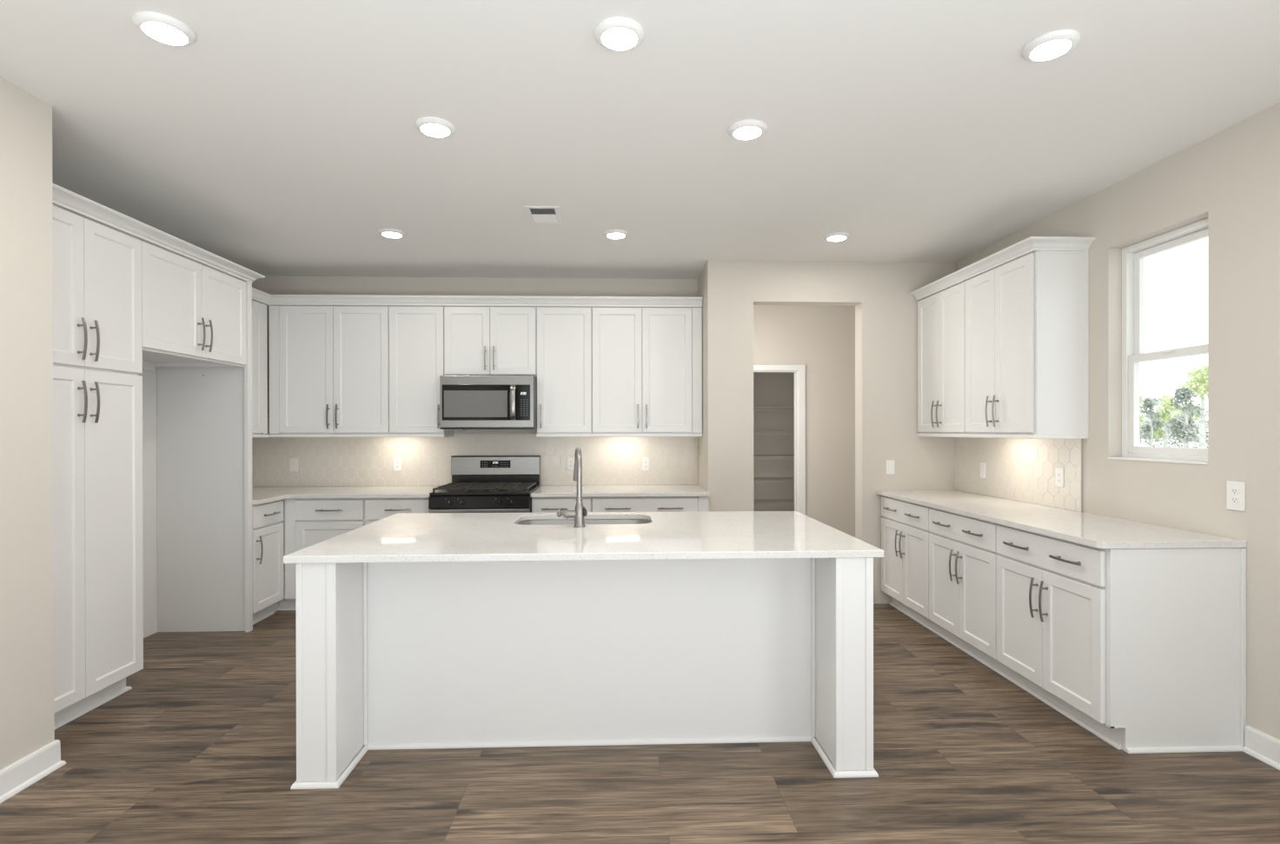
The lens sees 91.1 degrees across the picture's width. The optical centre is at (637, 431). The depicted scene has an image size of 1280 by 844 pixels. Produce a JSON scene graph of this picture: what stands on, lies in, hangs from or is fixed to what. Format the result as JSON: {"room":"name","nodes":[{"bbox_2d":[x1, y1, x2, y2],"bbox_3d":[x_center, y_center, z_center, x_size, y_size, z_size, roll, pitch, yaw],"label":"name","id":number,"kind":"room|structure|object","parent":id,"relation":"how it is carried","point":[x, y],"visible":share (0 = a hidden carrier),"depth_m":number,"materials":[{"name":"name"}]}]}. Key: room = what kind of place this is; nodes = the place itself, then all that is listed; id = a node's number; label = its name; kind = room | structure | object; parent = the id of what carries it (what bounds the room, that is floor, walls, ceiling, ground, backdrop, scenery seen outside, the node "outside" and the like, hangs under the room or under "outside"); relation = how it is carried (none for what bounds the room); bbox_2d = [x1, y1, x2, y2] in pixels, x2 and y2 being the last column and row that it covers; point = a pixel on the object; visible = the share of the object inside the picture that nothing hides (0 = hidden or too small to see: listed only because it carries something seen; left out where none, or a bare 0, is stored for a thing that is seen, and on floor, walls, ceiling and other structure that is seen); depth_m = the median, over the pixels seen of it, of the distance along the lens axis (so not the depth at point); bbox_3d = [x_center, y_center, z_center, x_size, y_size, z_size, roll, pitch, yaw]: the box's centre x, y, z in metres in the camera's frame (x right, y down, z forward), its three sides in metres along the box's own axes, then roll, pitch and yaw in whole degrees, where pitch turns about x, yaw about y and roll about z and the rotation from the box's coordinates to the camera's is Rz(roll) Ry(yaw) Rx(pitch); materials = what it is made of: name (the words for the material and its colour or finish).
{"room":"kitchen","nodes":[
{"label":"kitchen","id":0,"kind":"room"},
{"bbox_2d":[0,76,54,769],"bbox_3d":[-2.957,0.030,-0.502,1.255,2.754,6.200,0,0,-2],"label":"wall","id":1,"kind":"structure","parent":0,"point":[27,677],"depth_m":2.49,"materials":[{"name":"beige paint"}]},
{"bbox_2d":[0,739,66,803],"bbox_3d":[-2.465,1.350,-0.464,0.326,0.112,6.216,0,0,-2],"label":"baseboard","id":2,"kind":"structure","parent":1,"relation":"attached to","point":[23,772],"depth_m":2.50,"materials":[{"name":"white paint"}]},
{"bbox_2d":[52,203,225,637],"bbox_3d":[-3.443,0.021,4.107,0.200,2.754,3.046,0,0,-2],"label":"wall","id":3,"kind":"structure","parent":0,"point":[149,442],"depth_m":4.31,"materials":[{"name":"white paint"}]},
{"bbox_2d":[141,240,246,371],"bbox_3d":[-2.998,-0.730,3.873,0.673,0.625,0.960,0,0,-2],"label":"upper cabinet","id":4,"kind":"object","parent":3,"relation":"attached to","point":[194,314],"visible":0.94,"depth_m":3.83,"materials":[{"name":"white paint"}]},
{"bbox_2d":[52,183,265,283],"bbox_3d":[-2.775,-1.074,3.555,0.301,0.062,1.831,0,0,-2],"label":"crown molding","id":5,"kind":"structure","parent":4,"relation":"on","point":[63,197],"depth_m":3.37,"materials":[{"name":"white paint"}]},
{"bbox_2d":[252,299,267,434],"bbox_3d":[-3.175,-0.510,4.785,0.361,1.068,0.764,0,0,-2],"label":"upper cabinet","id":6,"kind":"object","parent":3,"relation":"attached to","point":[259,348],"visible":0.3,"depth_m":5.05,"materials":[{"name":"white paint"}]},
{"bbox_2d":[252,276,697,486],"bbox_3d":[-1.429,0.014,5.630,3.930,2.754,0.140,0,0,-2],"label":"wall","id":7,"kind":"structure","parent":0,"point":[271,285],"depth_m":5.56,"materials":[{"name":"beige paint"}]},
{"bbox_2d":[268,305,390,434],"bbox_3d":[-2.563,-0.512,5.337,0.976,1.068,0.361,0,0,-2],"label":"upper cabinet","id":8,"kind":"object","parent":7,"relation":"attached to","point":[329,365],"visible":0.98,"depth_m":5.20,"materials":[{"name":"white paint"}]},
{"bbox_2d":[252,433,453,437],"bbox_3d":[-2.343,0.034,4.971,1.643,0.024,0.805,0,0,-12],"label":"rail","id":9,"kind":"object","parent":8,"relation":"attached to","point":[427,434],"visible":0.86,"depth_m":5.20,"materials":[{"name":"white paint"}]},
{"bbox_2d":[252,287,703,307],"bbox_3d":[-1.247,-1.086,4.861,3.602,0.076,0.782,0,0,-2],"label":"crown molding","id":10,"kind":"structure","parent":8,"relation":"on","point":[258,295],"depth_m":5.21,"materials":[{"name":"white paint"}]},
{"bbox_2d":[389,305,453,434],"bbox_3d":[-1.848,-0.514,5.362,0.450,1.068,0.361,0,0,-2],"label":"upper cabinet","id":11,"kind":"object","parent":7,"relation":"attached to","point":[416,333],"visible":0.93,"depth_m":5.23,"materials":[{"name":"white paint"}]},
{"bbox_2d":[252,433,697,486],"bbox_3d":[-1.423,0.248,5.556,3.918,0.456,0.008,0,0,-2],"label":"backsplash","id":12,"kind":"structure","parent":7,"relation":"attached to","point":[606,460],"depth_m":5.54,"materials":[{"name":"white tile"}]},
{"bbox_2d":[289,457,298,471],"bbox_3d":[-3.012,0.291,5.493,0.070,0.115,0.009,0,0,-2],"label":"wall switch","id":13,"kind":"object","parent":12,"relation":"attached to","point":[293,461],"visible":1,"depth_m":5.49,"materials":[{"name":"white plastic"}]},
{"bbox_2d":[393,457,401,470],"bbox_3d":[-2.116,0.286,5.524,0.070,0.115,0.008,0,0,-2],"label":"wall outlet","id":14,"kind":"object","parent":12,"relation":"attached to","point":[397,461],"visible":1,"depth_m":5.52,"materials":[{"name":"white plastic"}]},
{"bbox_2d":[395,460,398,467],"bbox_3d":[-2.116,0.286,5.521,0.033,0.066,0.001,0,0,-2],"label":"socket","id":15,"kind":"object","parent":14,"relation":"attached to","point":[396,461],"depth_m":5.52,"materials":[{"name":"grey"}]},
{"bbox_2d":[566,457,574,470],"bbox_3d":[-0.597,0.284,5.576,0.070,0.115,0.008,0,0,-2],"label":"wall outlet","id":16,"kind":"object","parent":12,"relation":"attached to","point":[570,460],"visible":0.84,"depth_m":5.57,"materials":[{"name":"white plastic"}]},
{"bbox_2d":[569,459,572,467],"bbox_3d":[-0.597,0.284,5.573,0.033,0.066,0.001,0,0,-2],"label":"socket","id":17,"kind":"object","parent":16,"relation":"attached to","point":[570,460],"depth_m":5.57,"materials":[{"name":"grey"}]},
{"bbox_2d":[642,457,649,470],"bbox_3d":[0.069,0.289,5.599,0.070,0.115,0.008,0,0,-2],"label":"wall outlet","id":18,"kind":"object","parent":12,"relation":"attached to","point":[646,460],"visible":1,"depth_m":5.60,"materials":[{"name":"white plastic"}]},
{"bbox_2d":[643,460,647,467],"bbox_3d":[0.069,0.289,5.596,0.033,0.066,0.001,0,0,-2],"label":"socket","id":19,"kind":"object","parent":18,"relation":"attached to","point":[645,461],"depth_m":5.60,"materials":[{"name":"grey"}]},
{"bbox_2d":[444,305,536,376],"bbox_3d":[-1.240,-0.757,5.382,0.764,0.584,0.361,0,0,-2],"label":"upper cabinet","id":20,"kind":"object","parent":7,"relation":"attached to","point":[479,341],"visible":0.95,"depth_m":5.24,"materials":[{"name":"white paint"}]},
{"bbox_2d":[439,375,537,430],"bbox_3d":[-1.234,-0.235,5.305,0.762,0.448,0.517,0,0,-2],"label":"microwave","id":21,"kind":"object","parent":20,"relation":"attached to","point":[466,401],"visible":0.98,"depth_m":5.10,"materials":[{"name":"silver metal"}]},
{"bbox_2d":[536,306,591,433],"bbox_3d":[-0.625,-0.516,5.404,0.463,1.068,0.361,0,0,-2],"label":"upper cabinet","id":22,"kind":"object","parent":7,"relation":"attached to","point":[563,334],"visible":0.98,"depth_m":5.27,"materials":[{"name":"white paint"}]},
{"bbox_2d":[591,306,702,433],"bbox_3d":[0.072,-0.517,5.428,0.928,1.068,0.361,0,0,-2],"label":"upper cabinet","id":23,"kind":"object","parent":7,"relation":"attached to","point":[646,362],"visible":1,"depth_m":5.29,"materials":[{"name":"white paint"}]},
{"bbox_2d":[536,433,702,437],"bbox_3d":[-0.161,0.029,5.430,1.396,0.024,0.307,0,0,-2],"label":"rail","id":24,"kind":"object","parent":23,"relation":"attached to","point":[537,434],"visible":1,"depth_m":5.28,"materials":[{"name":"white paint"}]},
{"bbox_2d":[0,0,1279,278],"bbox_3d":[-0.179,-1.418,2.222,7.000,0.120,11.740,0,0,-2],"label":"ceiling","id":25,"kind":"structure","parent":0,"point":[281,141],"depth_m":2.69,"materials":[{"name":"white paint"}]},
{"bbox_2d":[132,11,196,46],"bbox_3d":[-1.587,-1.343,2.107,0.172,0.022,0.172,0,0,-2],"label":"recessed light","id":26,"kind":"object","parent":25,"relation":"in","point":[164,29],"visible":1,"depth_m":2.08,"materials":[{"name":"white paint"}]},
{"bbox_2d":[378,227,404,238],"bbox_3d":[-1.677,-1.348,4.279,0.172,0.022,0.172,0,0,-2],"label":"recessed light","id":27,"kind":"object","parent":25,"relation":"in","point":[391,233],"visible":1,"depth_m":4.24,"materials":[{"name":"white paint"}]},
{"bbox_2d":[414,116,455,138],"bbox_3d":[-0.900,-1.346,2.790,0.172,0.022,0.172,0,0,-2],"label":"recessed light","id":28,"kind":"object","parent":25,"relation":"in","point":[430,126],"visible":1,"depth_m":2.76,"materials":[{"name":"white paint"}]},
{"bbox_2d":[523,205,563,223],"bbox_3d":[-0.588,-1.354,3.934,0.210,0.011,0.300,0,0,-2],"label":"ceiling vent","id":29,"kind":"object","parent":25,"relation":"in","point":[535,214],"visible":1,"depth_m":3.92,"materials":[{"name":"white metal"}]},
{"bbox_2d":[603,229,628,238],"bbox_3d":[-0.151,-1.351,4.306,0.172,0.022,0.172,0,0,-2],"label":"recessed light","id":30,"kind":"object","parent":25,"relation":"in","point":[613,234],"visible":1,"depth_m":4.27,"materials":[{"name":"white paint"}]},
{"bbox_2d":[594,16,644,51],"bbox_3d":[-0.063,-1.346,2.139,0.172,0.022,0.172,0,0,-2],"label":"recessed light","id":31,"kind":"object","parent":25,"relation":"in","point":[616,33],"visible":1,"depth_m":2.11,"materials":[{"name":"white paint"}]},
{"bbox_2d":[728,119,767,140],"bbox_3d":[0.491,-1.349,2.819,0.172,0.022,0.172,0,0,-2],"label":"recessed light","id":32,"kind":"object","parent":25,"relation":"in","point":[749,129],"visible":1,"depth_m":2.79,"materials":[{"name":"white paint"}]},
{"bbox_2d":[823,232,849,241],"bbox_3d":[1.384,-1.353,4.373,0.172,0.022,0.172,0,0,-2],"label":"recessed light","id":33,"kind":"object","parent":25,"relation":"in","point":[835,236],"visible":1,"depth_m":4.33,"materials":[{"name":"white paint"}]},
{"bbox_2d":[1021,29,1080,62],"bbox_3d":[1.450,-1.349,2.207,0.172,0.022,0.172,0,0,-2],"label":"recessed light","id":34,"kind":"object","parent":25,"relation":"in","point":[1051,45],"visible":1,"depth_m":2.18,"materials":[{"name":"white paint"}]},
{"bbox_2d":[0,603,1279,843],"bbox_3d":[-0.174,1.446,2.228,7.000,0.100,11.740,0,0,-2],"label":"floor","id":35,"kind":"structure","parent":0,"point":[201,748],"depth_m":2.49,"materials":[{"name":"brown wood"}]},
{"bbox_2d":[52,205,143,729],"bbox_3d":[-2.967,0.179,3.022,0.673,2.440,0.771,0,0,-2],"label":"pantry cabinet","id":36,"kind":"object","parent":35,"relation":"on","point":[97,316],"visible":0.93,"depth_m":3.10,"materials":[{"name":"white paint"}]},
{"bbox_2d":[156,281,252,631],"bbox_3d":[-3.030,0.176,4.380,0.640,2.440,0.048,0,0,-2],"label":"end panel","id":37,"kind":"object","parent":35,"relation":"on","point":[204,414],"visible":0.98,"depth_m":4.38,"materials":[{"name":"white wood"}]},
{"bbox_2d":[252,499,283,624],"bbox_3d":[-3.015,0.955,4.615,0.684,0.882,0.401,0,0,-2],"label":"base cabinet","id":38,"kind":"object","parent":35,"relation":"on","point":[268,526],"visible":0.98,"depth_m":4.62,"materials":[{"name":"white paint"}]},
{"bbox_2d":[271,497,364,611],"bbox_3d":[-2.751,0.953,5.150,1.245,0.882,0.728,0,0,-2],"label":"base cabinet","id":39,"kind":"object","parent":35,"relation":"on","point":[307,521],"visible":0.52,"depth_m":4.84,"materials":[{"name":"white paint"}]},
{"bbox_2d":[252,485,439,504],"bbox_3d":[-2.489,0.495,4.974,1.762,0.030,1.098,0,0,-2],"label":"countertop","id":40,"kind":"structure","parent":39,"relation":"on","point":[260,494],"depth_m":4.96,"materials":[{"name":"white stone"}]},
{"bbox_2d":[364,497,430,524],"bbox_3d":[-1.871,0.952,5.181,0.511,0.882,0.728,0,0,-2],"label":"base cabinet","id":41,"kind":"object","parent":35,"relation":"on","point":[375,508],"visible":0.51,"depth_m":4.85,"materials":[{"name":"white paint"}]},
{"bbox_2d":[428,455,540,512],"bbox_3d":[-1.227,0.800,5.143,0.764,1.182,0.816,0,0,-2],"label":"gas range","id":42,"kind":"object","parent":35,"relation":"on","point":[480,483],"visible":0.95,"depth_m":5.12,"materials":[{"name":"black metal"}]},
{"bbox_2d":[429,484,539,495],"bbox_3d":[-1.227,0.476,5.141,0.764,0.020,0.639,0,0,-2],"label":"cooktop","id":43,"kind":"object","parent":42,"relation":"in","point":[440,491],"depth_m":4.86,"materials":[{"name":"black metal"}]},
{"bbox_2d":[531,497,591,512],"bbox_3d":[-0.607,0.950,5.224,0.468,0.882,0.728,0,0,-2],"label":"base cabinet","id":44,"kind":"object","parent":35,"relation":"on","point":[539,504],"visible":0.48,"depth_m":4.90,"materials":[{"name":"white paint"}]},
{"bbox_2d":[290,557,878,789],"bbox_3d":[-0.215,0.952,3.102,2.330,0.884,1.218,0,0,-2],"label":"kitchen island","id":45,"kind":"object","parent":35,"relation":"on","point":[447,654],"visible":0.77,"depth_m":2.79,"materials":[{"name":"white paint"}]},
{"bbox_2d":[283,510,883,563],"bbox_3d":[-0.214,0.495,3.115,2.379,0.030,1.265,0,0,-2],"label":"island countertop","id":46,"kind":"structure","parent":45,"relation":"on","point":[410,537],"depth_m":2.79,"materials":[{"name":"white stone"}]},
{"bbox_2d":[557,447,587,527],"bbox_3d":[-0.336,0.281,3.268,0.154,0.397,0.245,0,0,-2],"label":"faucet","id":47,"kind":"object","parent":46,"relation":"on","point":[580,511],"visible":1,"depth_m":3.17,"materials":[{"name":"silver metal"}]},
{"bbox_2d":[517,518,650,524],"bbox_3d":[-0.295,0.603,3.452,0.779,0.185,0.437,0,0,-2],"label":"sink","id":48,"kind":"object","parent":46,"relation":"in","point":[586,520],"visible":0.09,"depth_m":3.64,"materials":[{"name":"silver metal"}]},
{"bbox_2d":[591,496,708,511],"bbox_3d":[0.087,0.948,5.248,0.918,0.882,0.728,0,0,-2],"label":"base cabinet","id":49,"kind":"object","parent":35,"relation":"on","point":[620,503],"visible":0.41,"depth_m":4.92,"materials":[{"name":"white paint"}]},
{"bbox_2d":[530,484,709,497],"bbox_3d":[-0.148,0.490,5.244,1.392,0.030,0.720,0,0,-2],"label":"countertop","id":50,"kind":"structure","parent":49,"relation":"on","point":[544,490],"depth_m":5.01,"materials":[{"name":"white stone"}]},
{"bbox_2d":[881,495,941,635],"bbox_3d":[2.254,0.946,4.669,0.664,0.882,0.772,0,0,-2],"label":"base cabinet","id":51,"kind":"object","parent":35,"relation":"on","point":[905,525],"visible":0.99,"depth_m":4.60,"materials":[{"name":"white paint"}]},
{"bbox_2d":[876,490,1246,548],"bbox_3d":[2.288,0.489,3.899,0.651,0.030,2.343,0,0,-2],"label":"countertop","id":52,"kind":"structure","parent":51,"relation":"on","point":[1085,528],"depth_m":3.25,"materials":[{"name":"white stone"}]},
{"bbox_2d":[928,507,1011,679],"bbox_3d":[2.281,0.948,3.904,0.664,0.882,0.756,0,0,-2],"label":"base cabinet","id":53,"kind":"object","parent":35,"relation":"on","point":[963,553],"visible":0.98,"depth_m":3.83,"materials":[{"name":"white paint"}]},
{"bbox_2d":[996,523,1122,749],"bbox_3d":[2.307,0.949,3.140,0.664,0.882,0.768,0,0,-2],"label":"base cabinet","id":54,"kind":"object","parent":35,"relation":"on","point":[1051,592],"visible":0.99,"depth_m":3.04,"materials":[{"name":"white paint"}]},
{"bbox_2d":[1107,547,1246,753],"bbox_3d":[2.352,0.950,2.738,0.604,0.882,0.033,0,0,-2],"label":"end panel","id":55,"kind":"object","parent":35,"relation":"on","point":[1177,617],"visible":1,"depth_m":2.74,"materials":[{"name":"white paint"}]},
{"bbox_2d":[753,372,794,510],"bbox_3d":[1.293,0.005,7.484,2.100,2.754,1.230,0,0,-2],"label":"wall","id":56,"kind":"structure","parent":0,"point":[770,389],"depth_m":8.02,"materials":[{"name":"beige paint"}]},
{"bbox_2d":[753,477,794,484],"bbox_3d":[1.286,0.600,7.723,1.880,0.035,0.552,0,0,-2],"label":"wire shelf","id":57,"kind":"object","parent":56,"relation":"attached to","point":[790,478],"visible":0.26,"depth_m":7.61,"materials":[{"name":"grey metal"}]},
{"bbox_2d":[753,498,794,507],"bbox_3d":[1.287,0.880,7.723,1.880,0.035,0.552,0,0,-2],"label":"wire shelf","id":58,"kind":"object","parent":56,"relation":"attached to","point":[769,500],"visible":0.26,"depth_m":7.53,"materials":[{"name":"grey metal"}]},
{"bbox_2d":[753,406,794,410],"bbox_3d":[1.285,-0.277,7.721,1.880,0.035,0.552,0,0,-2],"label":"wire shelf","id":59,"kind":"object","parent":56,"relation":"attached to","point":[754,407],"visible":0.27,"depth_m":7.46,"materials":[{"name":"grey metal"}]},
{"bbox_2d":[753,454,794,458],"bbox_3d":[1.286,0.310,7.722,1.880,0.035,0.552,0,0,-2],"label":"wire shelf","id":60,"kind":"object","parent":56,"relation":"attached to","point":[779,455],"visible":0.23,"depth_m":7.60,"materials":[{"name":"grey metal"}]},
{"bbox_2d":[753,431,794,434],"bbox_3d":[1.285,0.020,7.721,1.880,0.035,0.552,0,0,-2],"label":"wire shelf","id":61,"kind":"object","parent":56,"relation":"attached to","point":[753,432],"visible":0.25,"depth_m":7.46,"materials":[{"name":"grey metal"}]},
{"bbox_2d":[753,305,855,537],"bbox_3d":[1.648,0.007,6.343,2.270,2.754,1.074,0,0,-2],"label":"wall","id":62,"kind":"structure","parent":0,"point":[821,339],"depth_m":6.77,"materials":[{"name":"beige paint"}]},
{"bbox_2d":[753,364,805,515],"bbox_3d":[1.308,0.333,6.800,0.978,2.101,0.140,0,0,-2],"label":"door frame","id":63,"kind":"structure","parent":62,"relation":"in","point":[799,370],"depth_m":6.75,"materials":[{"name":"white paint"}]},
{"bbox_2d":[697,260,955,603],"bbox_3d":[1.552,0.009,5.424,2.016,2.754,0.757,0,0,-2],"label":"wall","id":64,"kind":"structure","parent":0,"point":[886,311],"depth_m":5.06,"materials":[{"name":"beige paint"}]},
{"bbox_2d":[886,459,895,474],"bbox_3d":[2.033,0.286,5.057,0.070,0.115,0.009,0,0,-2],"label":"wall switch","id":65,"kind":"object","parent":64,"relation":"attached to","point":[890,463],"visible":1,"depth_m":5.06,"materials":[{"name":"white plastic"}]},
{"bbox_2d":[955,102,1279,740],"bbox_3d":[2.796,0.017,0.916,0.160,2.754,8.639,0,0,-2],"label":"wall","id":66,"kind":"structure","parent":0,"point":[1230,177],"depth_m":2.85,"materials":[{"name":"beige paint"}]},
{"bbox_2d":[917,281,968,433],"bbox_3d":[2.402,-0.519,4.718,0.361,1.068,0.683,0,0,-2],"label":"upper cabinet","id":67,"kind":"object","parent":66,"relation":"attached to","point":[941,315],"visible":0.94,"depth_m":4.68,"materials":[{"name":"white paint"}]},
{"bbox_2d":[955,437,1082,511],"bbox_3d":[2.592,0.256,4.389,0.009,0.432,1.382,0,0,-2],"label":"backsplash","id":68,"kind":"structure","parent":66,"relation":"attached to","point":[1020,469],"depth_m":4.23,"materials":[{"name":"white tile"}]},
{"bbox_2d":[980,462,986,477],"bbox_3d":[2.573,0.288,4.689,0.009,0.115,0.070,0,0,-2],"label":"wall switch","id":69,"kind":"object","parent":68,"relation":"attached to","point":[983,465],"visible":1,"depth_m":4.68,"materials":[{"name":"white plastic"}]},
{"bbox_2d":[1054,467,1063,487],"bbox_3d":[2.602,0.283,3.877,0.008,0.115,0.070,0,0,-2],"label":"wall outlet","id":70,"kind":"object","parent":68,"relation":"attached to","point":[1058,472],"visible":1,"depth_m":3.87,"materials":[{"name":"white plastic"}]},
{"bbox_2d":[1056,471,1061,483],"bbox_3d":[2.599,0.283,3.877,0.001,0.066,0.033,0,0,-2],"label":"socket","id":71,"kind":"object","parent":70,"relation":"attached to","point":[1058,474],"depth_m":3.88,"materials":[{"name":"grey plastic"}]},
{"bbox_2d":[964,250,1088,436],"bbox_3d":[2.426,-0.512,4.010,0.362,1.080,0.730,0,0,-2],"label":"upper cabinet","id":72,"kind":"object","parent":66,"relation":"attached to","point":[999,301],"depth_m":3.68,"materials":[{"name":"white paint"}]},
{"bbox_2d":[916,433,1087,438],"bbox_3d":[2.434,0.028,4.355,0.326,0.024,1.412,0,0,-2],"label":"rail","id":73,"kind":"object","parent":72,"relation":"attached to","point":[979,435],"visible":0.97,"depth_m":3.86,"materials":[{"name":"white paint"}]},
{"bbox_2d":[909,236,1095,300],"bbox_3d":[2.404,-1.084,4.323,0.383,0.062,1.470,0,0,-2],"label":"crown molding","id":74,"kind":"structure","parent":72,"relation":"attached to","point":[1028,245],"depth_m":3.85,"materials":[{"name":"white paint"}]},
{"bbox_2d":[1107,217,1208,464],"bbox_3d":[2.708,-0.434,3.213,0.156,1.174,0.590,0,0,-2],"label":"window","id":75,"kind":"structure","parent":66,"relation":"in","point":[1133,255],"depth_m":3.44,"materials":[{"name":"white plastic"}]},
{"bbox_2d":[1226,480,1245,510],"bbox_3d":[2.647,0.284,2.783,0.009,0.127,0.080,0,0,-2],"label":"wall outlet","id":76,"kind":"object","parent":66,"relation":"attached to","point":[1236,490],"visible":1,"depth_m":2.78,"materials":[{"name":"white plastic"}]},
{"bbox_2d":[1231,487,1238,495],"bbox_3d":[2.645,0.265,2.783,0.002,0.033,0.033,0,0,-2],"label":"socket","id":77,"kind":"object","parent":76,"relation":"attached to","point":[1234,490],"depth_m":2.78,"materials":[{"name":"grey plastic"}]},
{"bbox_2d":[1231,496,1238,504],"bbox_3d":[2.645,0.304,2.783,0.002,0.033,0.033,0,0,-2],"label":"socket","id":78,"kind":"object","parent":76,"relation":"attached to","point":[1234,499],"depth_m":2.78,"materials":[{"name":"white plastic"}]},
{"bbox_2d":[1242,725,1279,769],"bbox_3d":[2.748,1.341,-0.328,0.026,0.112,6.130,0,0,-2],"label":"baseboard","id":79,"kind":"structure","parent":66,"relation":"attached to","point":[1259,745],"depth_m":2.66,"materials":[{"name":"white paint"}]},
{"label":"outside","id":80,"kind":"structure","parent":0,"visible":0},
{"bbox_2d":[1139,437,1207,448],"bbox_3d":[79.420,2.192,67.777,156.600,0.150,250.000,0,0,-2],"label":"ground","id":81,"kind":"structure","parent":80,"point":[1193,442],"depth_m":104.95,"materials":[{"name":"white"}]},
{"bbox_2d":[1139,391,1147,436],"bbox_3d":[38.546,-0.859,49.401,2.500,6.200,2.288,0,0,21],"label":"tree","id":82,"kind":"object","parent":81,"relation":"on","point":[1141,396],"visible":0.06,"depth_m":48.73,"materials":[{"name":"green plant"}]},
{"bbox_2d":[1139,397,1165,446],"bbox_3d":[43.896,-0.370,53.942,2.322,5.177,2.096,0,0,26],"label":"tree","id":83,"kind":"object","parent":81,"relation":"on","point":[1153,425],"visible":0.89,"depth_m":53.65,"materials":[{"name":"green plant"}]},
{"bbox_2d":[1148,394,1178,446],"bbox_3d":[47.497,-0.586,56.803,2.100,5.609,2.391,0,0,7],"label":"tree","id":84,"kind":"object","parent":81,"relation":"on","point":[1166,413],"visible":0.59,"depth_m":56.58,"materials":[{"name":"green plant"}]},
{"bbox_2d":[1139,405,1207,448],"bbox_3d":[61.060,-0.073,62.190,43.465,6.005,7.082,0,0,45],"label":"undergrowth","id":85,"kind":"object","parent":81,"relation":"on","point":[1172,436],"visible":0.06,"depth_m":66.57,"materials":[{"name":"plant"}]},
{"bbox_2d":[1162,387,1205,447],"bbox_3d":[36.783,-0.376,42.451,2.361,5.264,2.131,0,0,-32],"label":"tree","id":86,"kind":"object","parent":81,"relation":"on","point":[1182,427],"visible":0.99,"depth_m":42.21,"materials":[{"name":"green plant"}]},
{"bbox_2d":[1172,360,1207,448],"bbox_3d":[41.466,-1.491,46.465,2.780,7.473,3.000,0,0,10],"label":"tree","id":87,"kind":"object","parent":81,"relation":"on","point":[1201,386],"visible":0.56,"depth_m":46.24,"materials":[{"name":"green plant"}]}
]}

